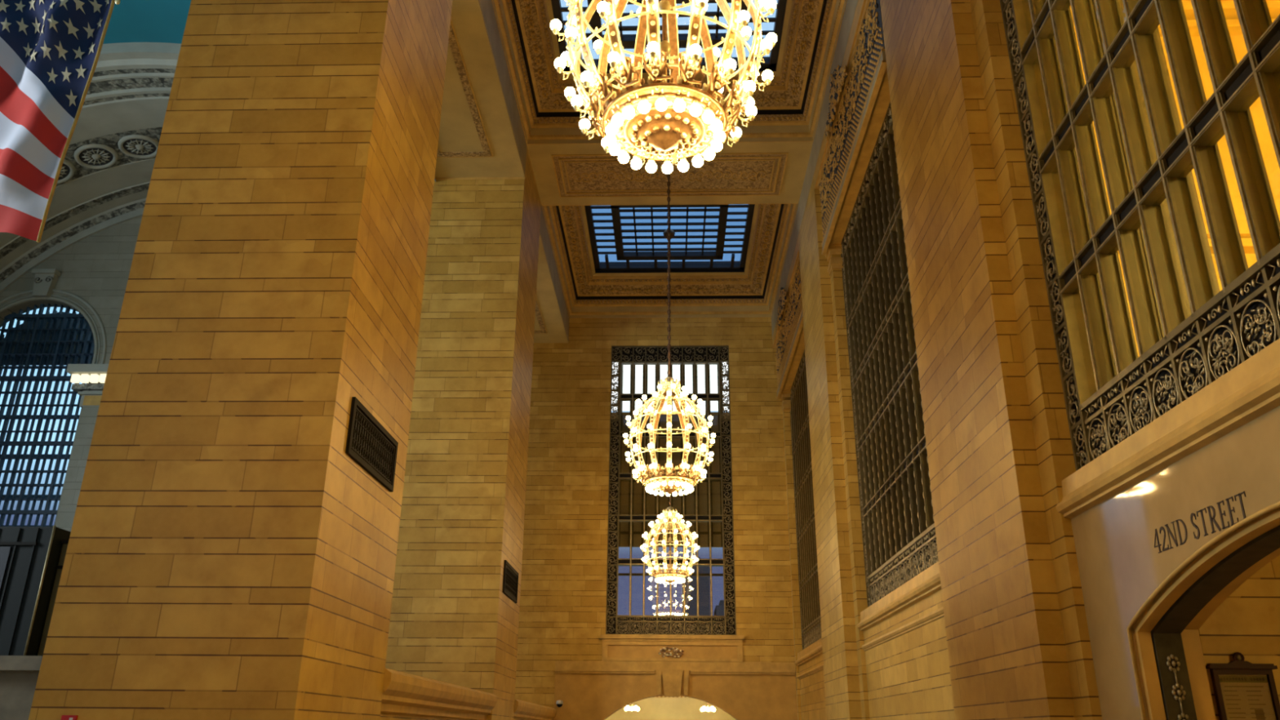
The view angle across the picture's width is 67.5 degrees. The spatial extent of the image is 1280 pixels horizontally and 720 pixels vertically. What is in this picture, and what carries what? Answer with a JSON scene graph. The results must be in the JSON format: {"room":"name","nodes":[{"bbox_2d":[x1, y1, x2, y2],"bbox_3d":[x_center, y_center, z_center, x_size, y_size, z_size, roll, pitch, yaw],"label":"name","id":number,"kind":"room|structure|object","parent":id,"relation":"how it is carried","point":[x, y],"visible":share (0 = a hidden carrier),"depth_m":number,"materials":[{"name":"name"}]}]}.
{"room":"railway station","nodes":[
{"label":"railway station","id":0,"kind":"room"},
{"bbox_2d":[0,655,42,719],"bbox_3d":[-30.847,11.175,29.775,28.400,3.720,3.300,0,-21,2],"label":"wall","id":1,"kind":"structure","parent":0,"point":[19,674],"depth_m":28.52,"materials":[{"name":"grey stone"}]},
{"bbox_2d":[0,524,71,655],"bbox_3d":[-22.463,7.322,30.327,10.150,3.980,1.180,0,-21,2],"label":"departure board","id":2,"kind":"object","parent":1,"relation":"on","point":[32,558],"visible":0.5,"depth_m":29.90,"materials":[{"name":"black paint"}]},
{"bbox_2d":[0,216,142,364],"bbox_3d":[-26.989,4.251,53.489,34.670,34.000,1.000,0,-21,2],"label":"wall","id":3,"kind":"structure","parent":0,"point":[95,268],"depth_m":56.76,"materials":[{"name":"beige stone"}]},
{"bbox_2d":[31,268,61,297],"bbox_3d":[-35.115,-4.500,56.358,1.400,1.650,0.550,0,-21,2],"label":"bracket","id":4,"kind":"object","parent":3,"relation":"attached to","point":[45,279],"visible":1,"depth_m":56.29,"materials":[{"name":"stone"}]},
{"bbox_2d":[0,303,94,526],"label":"window","id":5,"kind":"structure","parent":3,"relation":"in","point":[55,340],"depth_m":54.78,"materials":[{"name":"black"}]},
{"bbox_2d":[0,288,106,524],"bbox_3d":[-35.131,3.665,53.426,8.999,16.906,0.200,0,-21,2],"label":"trim","id":6,"kind":"structure","parent":3,"relation":"attached to","point":[96,351],"depth_m":55.90,"materials":[{"name":"stone"}]},
{"bbox_2d":[54,364,108,531],"bbox_3d":[-29.892,5.868,51.175,2.600,11.250,2.300,0,-21,2],"label":"column","id":7,"kind":"structure","parent":3,"relation":"attached to","point":[94,375],"depth_m":51.40,"materials":[{"name":"stone"}]},
{"bbox_2d":[0,42,181,293],"bbox_3d":[-26.386,-4.389,49.688,34.566,19.476,12.450,0,-21,2],"label":"ceiling","id":8,"kind":"structure","parent":0,"point":[104,181],"depth_m":53.59,"materials":[{"name":"stone"}]},
{"bbox_2d":[28,0,452,719],"bbox_3d":[-8.238,-3.596,23.538,4.780,27.050,5.330,0,-21,2],"label":"pillar","id":9,"kind":"structure","parent":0,"point":[228,557],"depth_m":19.58,"materials":[{"name":"stone"}]},
{"bbox_2d":[61,715,77,719],"bbox_3d":[-10.039,6.402,16.795,0.300,0.320,0.060,0,-21,2],"label":"sign","id":10,"kind":"object","parent":9,"relation":"attached to","point":[63,717],"visible":1,"depth_m":16.82,"materials":[{"name":"red"}]},
{"bbox_2d":[345,396,398,491],"bbox_3d":[-5.897,1.936,21.224,0.070,1.200,3.350,0,-21,2],"label":"air vent","id":11,"kind":"object","parent":9,"relation":"in","point":[369,444],"visible":1,"depth_m":21.04,"materials":[{"name":"black metal"}]},
{"bbox_2d":[434,0,526,177],"bbox_3d":[-7.824,-12.298,37.545,4.742,3.010,14.400,0,-21,2],"label":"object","id":12,"kind":"structure","parent":9,"relation":"attached to","point":[482,133],"depth_m":38.99,"materials":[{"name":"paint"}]},
{"bbox_2d":[102,0,435,181],"bbox_3d":[-27.597,-19.282,12.556,34.566,18.898,67.600,0,-21,2],"label":"ceiling","id":13,"kind":"structure","parent":0,"point":[131,20],"depth_m":45.91,"materials":[{"name":"teal paint"}]},
{"bbox_2d":[0,0,119,242],"bbox_3d":[-22.730,-11.602,32.029,12.279,18.289,1.185,-3,-22,8],"label":"flag","id":14,"kind":"object","parent":13,"relation":"hanging from","point":[50,50],"visible":1,"depth_m":29.93,"materials":[{"name":"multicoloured fabric"}]},
{"bbox_2d":[379,668,497,719],"bbox_3d":[-7.751,11.177,28.323,4.460,3.050,14.400,0,-21,2],"label":"wall","id":15,"kind":"structure","parent":0,"point":[405,696],"depth_m":26.20,"materials":[{"name":"stone"}]},
{"bbox_2d":[385,146,541,719],"bbox_3d":[-7.640,3.601,41.866,4.780,27.050,5.330,0,-21,2],"label":"pillar","id":16,"kind":"structure","parent":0,"point":[452,621],"depth_m":39.53,"materials":[{"name":"stone"}]},
{"bbox_2d":[502,560,518,603],"bbox_3d":[-5.305,9.139,39.362,0.070,1.250,3.400,0,-21,2],"label":"air vent","id":17,"kind":"object","parent":16,"relation":"in","point":[510,579],"visible":1,"depth_m":39.26,"materials":[{"name":"black metal"}]},
{"bbox_2d":[533,204,568,342],"bbox_3d":[-7.226,-5.082,55.919,4.742,3.010,14.500,0,-21,2],"label":"trim","id":18,"kind":"structure","parent":16,"relation":"attached to","point":[551,317],"depth_m":56.58,"materials":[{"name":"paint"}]},
{"bbox_2d":[513,698,556,719],"bbox_3d":[-7.153,18.390,46.689,4.460,3.050,14.480,0,-21,2],"label":"wall","id":19,"kind":"structure","parent":0,"point":[523,710],"depth_m":44.91,"materials":[{"name":"stone"}]},
{"bbox_2d":[515,342,568,719],"bbox_3d":[-7.103,10.143,58.524,4.730,27.050,1.520,0,-21,2],"label":"wall","id":20,"kind":"structure","parent":0,"point":[540,579],"depth_m":57.65,"materials":[{"name":"stone"}]},
{"bbox_2d":[491,0,847,144],"bbox_3d":[1.145,-13.983,37.914,13.200,2.950,14.400,0,-21,2],"label":"ceiling","id":21,"kind":"structure","parent":0,"point":[788,108],"depth_m":41.71,"materials":[{"name":"stone"}]},
{"bbox_2d":[551,0,786,71],"bbox_3d":[1.154,-14.914,38.279,9.500,0.350,9.800,0,-21,2],"label":"window","id":22,"kind":"structure","parent":21,"relation":"attached to","point":[628,41],"depth_m":40.52,"materials":[{"name":"black"}]},
{"bbox_2d":[622,28,715,496],"bbox_3d":[1.035,-5.261,34.492,3.076,20.590,2.999,5,-22,-10],"label":"chandelier","id":23,"kind":"object","parent":22,"relation":"hanging from","point":[668,483],"visible":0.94,"depth_m":30.86,"materials":[{"name":"metal"}]},
{"bbox_2d":[526,142,813,205],"bbox_3d":[1.440,-9.654,46.872,13.200,1.560,5.450,0,-21,2],"label":"ceiling beam","id":24,"kind":"structure","parent":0,"point":[745,172],"depth_m":46.69,"materials":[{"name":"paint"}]},
{"bbox_2d":[542,203,798,318],"bbox_3d":[1.746,-6.740,56.359,13.200,2.950,14.350,0,-21,2],"label":"ceiling","id":25,"kind":"structure","parent":0,"point":[751,291],"depth_m":61.32,"materials":[{"name":"stone"}]},
{"bbox_2d":[585,204,754,270],"bbox_3d":[1.755,-7.671,56.724,9.500,0.350,9.800,0,-21,2],"label":"window","id":26,"kind":"structure","parent":25,"relation":"attached to","point":[622,254],"depth_m":57.64,"materials":[{"name":"black"}]},
{"bbox_2d":[640,229,699,583],"bbox_3d":[1.634,1.918,52.882,2.999,20.590,3.076,-5,-22,14],"label":"chandelier","id":27,"kind":"object","parent":26,"relation":"hanging from","point":[669,515],"visible":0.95,"depth_m":49.30,"materials":[{"name":"metal"}]},
{"bbox_2d":[611,361,728,615],"bbox_3d":[1.954,8.190,61.479,8.600,20.000,0.300,0,-21,2],"label":"window pane","id":28,"kind":"structure","parent":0,"point":[677,457],"depth_m":61.36,"materials":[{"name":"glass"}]},
{"bbox_2d":[605,695,735,719],"bbox_3d":[2.059,23.154,63.338,19.000,6.500,18.100,0,-21,2],"label":"wall","id":29,"kind":"structure","parent":0,"point":[661,707],"depth_m":71.35,"materials":[{"name":"stone"}]},
{"bbox_2d":[553,317,797,719],"bbox_3d":[0.153,10.051,58.120,19.200,27.050,1.300,0,-21,2],"label":"wall","id":30,"kind":"structure","parent":0,"point":[762,576],"depth_m":57.26,"materials":[{"name":"stone"}]},
{"bbox_2d":[555,700,563,706],"bbox_3d":[-4.464,19.231,53.547,0.400,0.380,0.979,0,-21,2],"label":"security camera","id":31,"kind":"object","parent":30,"relation":"attached to","point":[559,703],"visible":1,"depth_m":53.15,"materials":[{"name":"beige"}]},
{"bbox_2d":[605,346,736,635],"bbox_3d":[1.865,7.568,58.725,7.600,18.044,0.485,0,-21,2],"label":"window","id":32,"kind":"structure","parent":30,"relation":"in","point":[726,624],"depth_m":58.08,"materials":[{"name":"brown metal"}]},
{"bbox_2d":[611,361,728,411],"bbox_3d":[2.026,1.127,64.492,8.600,4.850,0.050,0,-21,2],"label":"clerestory window","id":33,"kind":"structure","parent":32,"relation":"part of","point":[626,368],"depth_m":64.36,"materials":[{"name":"glass"}]},
{"bbox_2d":[658,646,684,657],"bbox_3d":[1.780,16.716,54.794,1.466,0.606,0.121,0,-21,2],"label":"cartouche","id":34,"kind":"object","parent":30,"relation":"attached to","point":[675,651],"visible":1,"depth_m":54.74,"materials":[{"name":"stone"}]},
{"bbox_2d":[555,634,795,696],"bbox_3d":[1.962,17.373,54.465,13.600,3.340,0.440,0,-21,2],"label":"trim","id":35,"kind":"structure","parent":30,"relation":"attached to","point":[672,678],"depth_m":54.64,"materials":[{"name":"stone"}]},
{"bbox_2d":[771,0,1117,719],"bbox_3d":[8.754,-3.158,27.611,2.612,29.500,65.600,0,-21,2],"label":"wall","id":36,"kind":"structure","parent":0,"point":[1011,641],"depth_m":22.15,"materials":[{"name":"stone"}]},
{"bbox_2d":[780,390,791,411],"bbox_3d":[9.178,2.499,59.362,0.970,1.170,0.920,0,-21,2],"label":"trim","id":37,"kind":"structure","parent":36,"relation":"attached to","point":[785,394],"depth_m":59.12,"materials":[{"name":"stone"}]},
{"bbox_2d":[774,255,803,399],"bbox_3d":[8.332,-2.036,55.022,0.460,4.770,12.600,0,-21,2],"label":"carved frieze","id":38,"kind":"object","parent":36,"relation":"attached to","point":[791,325],"visible":0.99,"depth_m":54.30,"materials":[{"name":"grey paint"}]},
{"bbox_2d":[790,349,821,649],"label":"window","id":39,"kind":"structure","parent":36,"relation":"in","point":[810,611],"depth_m":53.27,"materials":[{"name":"brown metal"}]},
{"bbox_2d":[795,637,823,679],"bbox_3d":[8.790,15.016,48.150,0.540,1.430,12.300,0,-21,2],"label":"trim","id":40,"kind":"structure","parent":36,"relation":"attached to","point":[813,651],"depth_m":48.74,"materials":[{"name":"stone"}]},
{"bbox_2d":[823,243,843,275],"bbox_3d":[8.605,-4.406,41.778,0.970,1.170,0.920,0,-21,2],"label":"trim","id":41,"kind":"structure","parent":36,"relation":"attached to","point":[833,248],"depth_m":41.53,"materials":[{"name":"stone"}]},
{"bbox_2d":[817,0,886,254],"bbox_3d":[7.741,-9.252,36.862,0.460,4.926,12.900,0,-21,2],"label":"carved frieze","id":42,"kind":"object","parent":36,"relation":"attached to","point":[864,77],"visible":1,"depth_m":35.57,"materials":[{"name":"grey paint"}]},
{"bbox_2d":[840,101,938,607],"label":"window","id":43,"kind":"structure","parent":36,"relation":"in","point":[899,537],"depth_m":33.24,"materials":[{"name":"brown metal"}]},
{"bbox_2d":[856,561,944,651],"bbox_3d":[8.198,7.873,29.961,0.540,1.430,12.600,0,-21,2],"label":"trim","id":44,"kind":"structure","parent":36,"relation":"attached to","point":[926,583],"depth_m":29.09,"materials":[{"name":"stone"}]},
{"bbox_2d":[1000,0,1279,471],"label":"window","id":45,"kind":"structure","parent":36,"relation":"in","point":[1189,332],"depth_m":15.42,"materials":[{"name":"brown metal"}]},
{"bbox_2d":[1055,337,1279,519],"bbox_3d":[7.595,0.233,11.490,0.540,0.710,12.610,0,-21,2],"label":"trim","id":46,"kind":"structure","parent":36,"relation":"attached to","point":[1251,389],"depth_m":13.24,"materials":[{"name":"stone"}]},
{"bbox_2d":[1166,653,1189,719],"bbox_3d":[8.178,5.925,14.196,0.210,3.000,0.071,0,-21,2],"label":"ornament","id":47,"kind":"object","parent":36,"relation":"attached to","point":[1171,656],"visible":1,"depth_m":14.56,"materials":[{"name":"brown metal"}]},
{"bbox_2d":[1126,501,1279,719],"bbox_3d":[8.037,3.078,9.982,1.080,5.002,13.310,0,-21,2],"label":"trim","id":48,"kind":"structure","parent":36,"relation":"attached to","point":[1171,624],"depth_m":14.45,"materials":[{"name":"stone"}]},
{"bbox_2d":[1205,652,1279,719],"bbox_3d":[9.477,5.523,14.838,1.040,1.920,0.140,0,-21,2],"label":"framed notice","id":49,"kind":"object","parent":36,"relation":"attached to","point":[1243,690],"visible":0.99,"depth_m":15.01,"materials":[{"name":"brown wood"}]},
{"bbox_2d":[1070,0,1279,357],"bbox_3d":[18.101,-8.920,13.393,17.600,30.000,36.500,0,-21,2],"label":"wall","id":50,"kind":"structure","parent":0,"point":[1260,125],"depth_m":31.84,"materials":[{"name":"stone"}]},
{"bbox_2d":[1071,405,1279,719],"bbox_3d":[7.678,2.893,10.066,0.300,5.400,13.310,0,-21,2],"label":"wall","id":51,"kind":"structure","parent":0,"point":[1120,566],"depth_m":14.49,"materials":[{"name":"beige stone"}]},
{"bbox_2d":[1154,491,1245,553],"bbox_3d":[7.615,2.266,13.102,0.007,0.368,2.502,0,-21,2],"label":"inscription","id":52,"kind":"object","parent":51,"relation":"attached to","point":[1194,525],"visible":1,"depth_m":12.94,"materials":[{"name":"brown paint"}]},
{"bbox_2d":[1198,555,1279,719],"bbox_3d":[15.684,2.887,9.318,14.250,5.000,13.600,0,-21,2],"label":"wall","id":53,"kind":"structure","parent":0,"point":[1247,622],"depth_m":15.41,"materials":[{"name":"stone"}]},
{"bbox_3d":[0.548,-21.181,19.586,13.200,2.950,14.400,0,-21,2],"label":"ceiling","id":54,"kind":"structure","parent":0,"visible":0},
{"bbox_2d":[550,0,777,173],"bbox_3d":[0.403,-12.253,15.977,2.999,20.590,3.076,-13,-25,32],"label":"chandelier","id":55,"kind":"object","parent":54,"relation":"hanging from","point":[659,119],"visible":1,"depth_m":12.12,"materials":[{"name":"metal"}]},
{"bbox_3d":[2.088,19.989,64.580,19.000,0.300,18.100,0,-21,2],"label":"ceiling","id":56,"kind":"structure","parent":0,"visible":0},
{"bbox_2d":[624,702,639,712],"bbox_3d":[-0.492,20.500,60.755,0.905,3.490,0.905,8,-23,-19],"label":"lamp","id":57,"kind":"object","parent":56,"relation":"hanging from","point":[627,708],"visible":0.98,"depth_m":59.93,"materials":[{"name":"glass"}]},
{"bbox_2d":[700,702,715,712],"bbox_3d":[4.276,20.485,60.606,0.905,3.490,0.905,-9,-23,23],"label":"lamp","id":58,"kind":"object","parent":56,"relation":"hanging from","point":[704,708],"visible":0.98,"depth_m":59.80,"materials":[{"name":"glass"}]},
{"label":"outside","id":59,"kind":"structure","parent":0,"visible":0},
{"bbox_2d":[713,600,724,615],"bbox_3d":[13.873,41.807,127.159,7.500,18.600,8.000,0,-21,2],"label":"office building","id":60,"kind":"structure","parent":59,"point":[719,609],"depth_m":126.51,"materials":[{"name":"grey"}]},
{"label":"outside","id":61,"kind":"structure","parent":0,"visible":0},
{"bbox_2d":[681,556,710,615],"bbox_3d":[7.551,39.173,128.399,3.600,24.300,8.000,0,-21,2],"label":"office tower","id":62,"kind":"structure","parent":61,"point":[691,596],"depth_m":127.28,"materials":[{"name":"grey"}]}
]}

